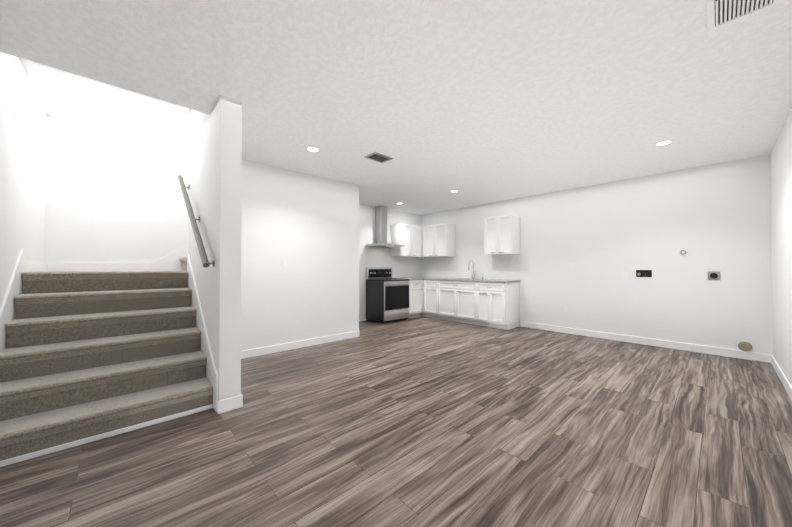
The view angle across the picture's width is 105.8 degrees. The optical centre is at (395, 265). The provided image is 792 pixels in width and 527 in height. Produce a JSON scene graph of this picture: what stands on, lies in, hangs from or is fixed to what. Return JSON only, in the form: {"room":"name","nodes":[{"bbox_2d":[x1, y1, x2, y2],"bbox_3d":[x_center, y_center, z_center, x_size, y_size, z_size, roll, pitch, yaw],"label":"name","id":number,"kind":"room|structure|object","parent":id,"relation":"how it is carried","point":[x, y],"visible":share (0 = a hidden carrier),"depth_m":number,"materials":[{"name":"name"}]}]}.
{"room":"finished basement","nodes":[
{"label":"finished basement","id":0,"kind":"room"},
{"bbox_2d":[0,52,45,308],"bbox_3d":[-2.196,-0.310,1.351,0.120,3.000,6.090,0,-1,-43],"label":"wall","id":1,"kind":"structure","parent":0,"point":[22,160],"depth_m":2.61,"materials":[{"name":"white paint"}]},
{"bbox_2d":[0,250,45,352],"bbox_3d":[-3.245,0.532,2.574,0.014,1.338,2.620,0,-1,-43],"label":"skirt","id":2,"kind":"object","parent":1,"relation":"attached to","point":[7,309],"visible":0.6,"depth_m":2.43,"materials":[{"name":"white paint"}]},
{"bbox_2d":[20,58,190,145],"bbox_3d":[-2.085,-1.838,3.943,3.790,0.100,2.460,0,-1,-43],"label":"ceiling","id":3,"kind":"structure","parent":0,"point":[66,95],"depth_m":3.38,"materials":[{"name":"white paint"}]},
{"bbox_2d":[189,95,241,400],"bbox_3d":[-1.864,-0.295,3.023,0.160,3.000,1.450,0,-1,-43],"label":"wall","id":4,"kind":"structure","parent":0,"point":[215,181],"depth_m":2.52,"materials":[{"name":"white paint"}]},
{"bbox_2d":[178,175,214,267],"bbox_3d":[-2.034,-0.520,3.017,0.098,1.089,1.478,0,-1,-43],"label":"handrail","id":5,"kind":"object","parent":4,"relation":"attached to","point":[206,263],"visible":1,"depth_m":2.83,"materials":[{"name":"silver metal"}]},
{"bbox_2d":[187,254,217,412],"bbox_3d":[-1.939,0.535,2.967,0.014,1.338,1.420,0,-1,-43],"label":"skirt","id":6,"kind":"object","parent":4,"relation":"attached to","point":[211,373],"visible":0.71,"depth_m":2.81,"materials":[{"name":"white paint"}]},
{"bbox_2d":[217,395,242,413],"bbox_3d":[-1.367,1.147,2.474,0.186,0.105,0.013,0,-1,-43],"label":"baseboard","id":7,"kind":"structure","parent":4,"relation":"attached to","point":[229,404],"depth_m":2.47,"materials":[{"name":"white paint"}]},
{"bbox_2d":[45,114,420,319],"bbox_3d":[-1.775,-0.272,5.814,6.810,3.000,0.120,0,-1,-43],"label":"wall","id":8,"kind":"structure","parent":0,"point":[113,196],"depth_m":3.99,"materials":[{"name":"white paint"}]},
{"bbox_2d":[46,244,186,270],"bbox_3d":[-2.833,-0.939,4.745,3.525,2.037,0.014,0,-1,-43],"label":"skirt","id":9,"kind":"object","parent":8,"relation":"attached to","point":[171,261],"visible":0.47,"depth_m":4.02,"materials":[{"name":"white paint"}]},
{"bbox_2d":[359,316,364,320],"bbox_3d":[-1.073,1.181,6.362,1.020,0.105,0.013,0,-1,-43],"label":"baseboard","id":10,"kind":"structure","parent":8,"relation":"attached to","point":[361,318],"depth_m":6.65,"materials":[{"name":"white paint"}]},
{"bbox_2d":[366,206,404,247],"bbox_3d":[-0.241,-0.887,6.813,0.740,0.925,0.500,0,-1,-43],"label":"range hood","id":11,"kind":"object","parent":8,"relation":"attached to","point":[380,226],"visible":1,"depth_m":6.83,"materials":[{"name":"silver metal"}]},
{"bbox_2d":[391,223,421,256],"bbox_3d":[0.282,-0.593,7.391,0.776,0.770,0.362,0,-1,-43],"label":"upper cabinet","id":12,"kind":"object","parent":8,"relation":"attached to","point":[409,237],"visible":1,"depth_m":7.21,"materials":[{"name":"white paint"}]},
{"bbox_2d":[187,113,358,350],"bbox_3d":[-1.567,-0.284,4.370,2.430,3.000,0.120,0,-1,-43],"label":"wall","id":13,"kind":"structure","parent":0,"point":[305,226],"depth_m":4.38,"materials":[{"name":"white paint"}]},
{"bbox_2d":[241,331,358,358],"bbox_3d":[-1.463,1.164,4.364,2.270,0.105,0.013,0,-1,-43],"label":"baseboard","id":14,"kind":"structure","parent":13,"relation":"attached to","point":[255,352],"depth_m":4.36,"materials":[{"name":"white paint"}]},
{"bbox_2d":[0,316,791,526],"bbox_3d":[0.256,1.260,3.613,6.810,0.100,6.090,0,-1,-43],"label":"floor","id":15,"kind":"structure","parent":0,"point":[421,421],"depth_m":1.97,"materials":[{"name":"wood"}]},
{"bbox_2d":[0,257,212,460],"bbox_3d":[-1.975,-0.214,3.820,3.528,2.850,2.522,0,-1,-43],"label":"stairs","id":16,"kind":"structure","parent":15,"relation":"on","point":[85,354],"depth_m":2.43,"materials":[{"name":"carpet"}]},
{"bbox_2d":[0,404,212,466],"bbox_3d":[-1.982,1.179,2.107,1.204,0.035,0.010,0,-1,-43],"label":"trim","id":17,"kind":"structure","parent":16,"relation":"attached to","point":[13,460],"depth_m":2.05,"materials":[{"name":"white paint"}]},
{"bbox_2d":[366,267,409,323],"bbox_3d":[-0.167,0.641,6.720,0.746,1.190,0.712,0,-1,-43],"label":"range","id":18,"kind":"object","parent":15,"relation":"on","point":[387,297],"visible":1,"depth_m":6.52,"materials":[{"name":"black metal"}]},
{"bbox_2d":[404,277,423,318],"bbox_3d":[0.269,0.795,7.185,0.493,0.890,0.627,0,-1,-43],"label":"base cabinet","id":19,"kind":"object","parent":15,"relation":"on","point":[415,298],"visible":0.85,"depth_m":7.00,"materials":[{"name":"white paint"}]},
{"bbox_2d":[424,281,439,318],"bbox_3d":[1.040,0.795,7.157,0.594,0.890,0.485,0,-1,-43],"label":"base cabinet","id":20,"kind":"object","parent":15,"relation":"on","point":[431,288],"depth_m":6.96,"materials":[{"name":"white paint"}]},
{"bbox_2d":[440,281,479,324],"bbox_3d":[1.507,0.791,6.654,0.594,0.890,1.113,0,-1,-43],"label":"base cabinet","id":21,"kind":"object","parent":15,"relation":"on","point":[459,300],"depth_m":6.38,"materials":[{"name":"white paint"}]},
{"bbox_2d":[480,281,519,329],"bbox_3d":[2.039,0.786,6.082,0.594,0.890,0.676,0,-1,-43],"label":"base cabinet","id":22,"kind":"object","parent":15,"relation":"on","point":[493,303],"depth_m":5.83,"materials":[{"name":"white paint"}]},
{"bbox_2d":[416,277,511,284],"bbox_3d":[1.365,0.325,6.804,0.606,0.041,2.685,0,-1,-43],"label":"countertop","id":23,"kind":"structure","parent":22,"relation":"on","point":[417,278],"depth_m":6.69,"materials":[{"name":"grey stone"}]},
{"bbox_2d":[468,260,475,278],"bbox_3d":[1.697,0.091,6.687,0.212,0.424,0.092,0,-1,-43],"label":"faucet","id":24,"kind":"object","parent":23,"relation":"on","point":[473,275],"visible":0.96,"depth_m":6.73,"materials":[{"name":"silver metal"}]},
{"bbox_2d":[0,0,791,214],"bbox_3d":[0.256,-1.530,3.637,6.810,0.300,6.090,0,-1,-43],"label":"ceiling","id":25,"kind":"structure","parent":0,"point":[477,102],"depth_m":2.23,"materials":[{"name":"white paint"}]},
{"bbox_2d":[305,146,320,151],"bbox_3d":[-0.985,-1.376,3.555,0.176,0.009,0.176,0,-1,-43],"label":"recessed light","id":26,"kind":"object","parent":25,"relation":"in","point":[312,148],"visible":1,"depth_m":3.53,"materials":[{"name":"white plastic"}]},
{"bbox_2d":[364,152,392,162],"bbox_3d":[-0.221,-1.372,3.834,0.300,0.013,0.220,0,-1,-43],"label":"ceiling vent","id":27,"kind":"object","parent":25,"relation":"in","point":[377,157],"visible":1,"depth_m":3.83,"materials":[{"name":"grey metal"}]},
{"bbox_2d":[653,139,673,145],"bbox_3d":[3.013,-1.377,3.377,0.176,0.009,0.176,0,-1,-43],"label":"recessed light","id":28,"kind":"object","parent":25,"relation":"in","point":[663,142],"visible":1,"depth_m":3.35,"materials":[{"name":"white plastic"}]},
{"bbox_2d":[706,0,781,31],"bbox_3d":[1.828,-1.391,1.575,0.330,0.012,0.270,0,-1,-43],"label":"ceiling vent","id":29,"kind":"object","parent":25,"relation":"in","point":[721,13],"visible":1,"depth_m":1.63,"materials":[{"name":"white plastic"}]},
{"bbox_2d":[421,154,771,354],"bbox_3d":[2.708,-0.066,5.900,0.120,2.590,6.090,0,-1,-43],"label":"wall","id":30,"kind":"structure","parent":0,"point":[602,237],"depth_m":4.60,"materials":[{"name":"white paint"}]},
{"bbox_2d":[418,223,454,257],"bbox_3d":[0.915,-0.593,7.474,0.362,0.770,1.100,0,-1,-43],"label":"upper cabinet","id":31,"kind":"object","parent":30,"relation":"attached to","point":[438,240],"visible":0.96,"depth_m":7.17,"materials":[{"name":"white paint"}]},
{"bbox_2d":[484,214,519,254],"bbox_3d":[2.157,-0.604,6.137,0.362,0.770,0.620,0,-1,-43],"label":"upper cabinet","id":32,"kind":"object","parent":30,"relation":"attached to","point":[501,235],"visible":1,"depth_m":5.99,"materials":[{"name":"white paint"}]},
{"bbox_2d":[634,269,653,278],"bbox_3d":[3.803,0.128,4.603,0.036,0.150,0.230,0,-1,-43],"label":"washer outlet box","id":33,"kind":"object","parent":30,"relation":"attached to","point":[644,273],"visible":1,"depth_m":4.60,"materials":[{"name":"black plastic"}]},
{"bbox_2d":[521,321,770,362],"bbox_3d":[3.577,1.168,4.855,0.013,0.105,3.150,0,-1,-43],"label":"baseboard","id":34,"kind":"structure","parent":30,"relation":"attached to","point":[753,356],"depth_m":4.46,"materials":[{"name":"white paint"}]},
{"bbox_2d":[708,271,719,279],"bbox_3d":[4.312,0.143,4.066,0.020,0.120,0.120,0,-1,-43],"label":"outlet","id":35,"kind":"object","parent":30,"relation":"attached to","point":[713,275],"visible":1,"depth_m":4.06,"materials":[{"name":"grey plastic"}]},
{"bbox_2d":[738,341,752,350],"bbox_3d":[4.489,1.047,3.854,0.038,0.124,0.124,0,-1,-43],"label":"air vent","id":36,"kind":"object","parent":30,"relation":"in","point":[744,346],"visible":1,"depth_m":3.85,"materials":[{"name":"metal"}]},
{"bbox_2d":[770,107,791,385],"bbox_3d":[2.287,-0.104,1.437,6.810,2.590,0.120,0,-1,-43],"label":"wall","id":37,"kind":"structure","parent":0,"point":[781,203],"depth_m":3.06,"materials":[{"name":"white paint"}]},
{"bbox_2d":[771,355,791,399],"bbox_3d":[2.242,1.139,1.475,6.570,0.105,0.013,0,-1,-43],"label":"baseboard","id":38,"kind":"structure","parent":37,"relation":"attached to","point":[783,378],"depth_m":3.03,"materials":[{"name":"white paint"}]}
]}

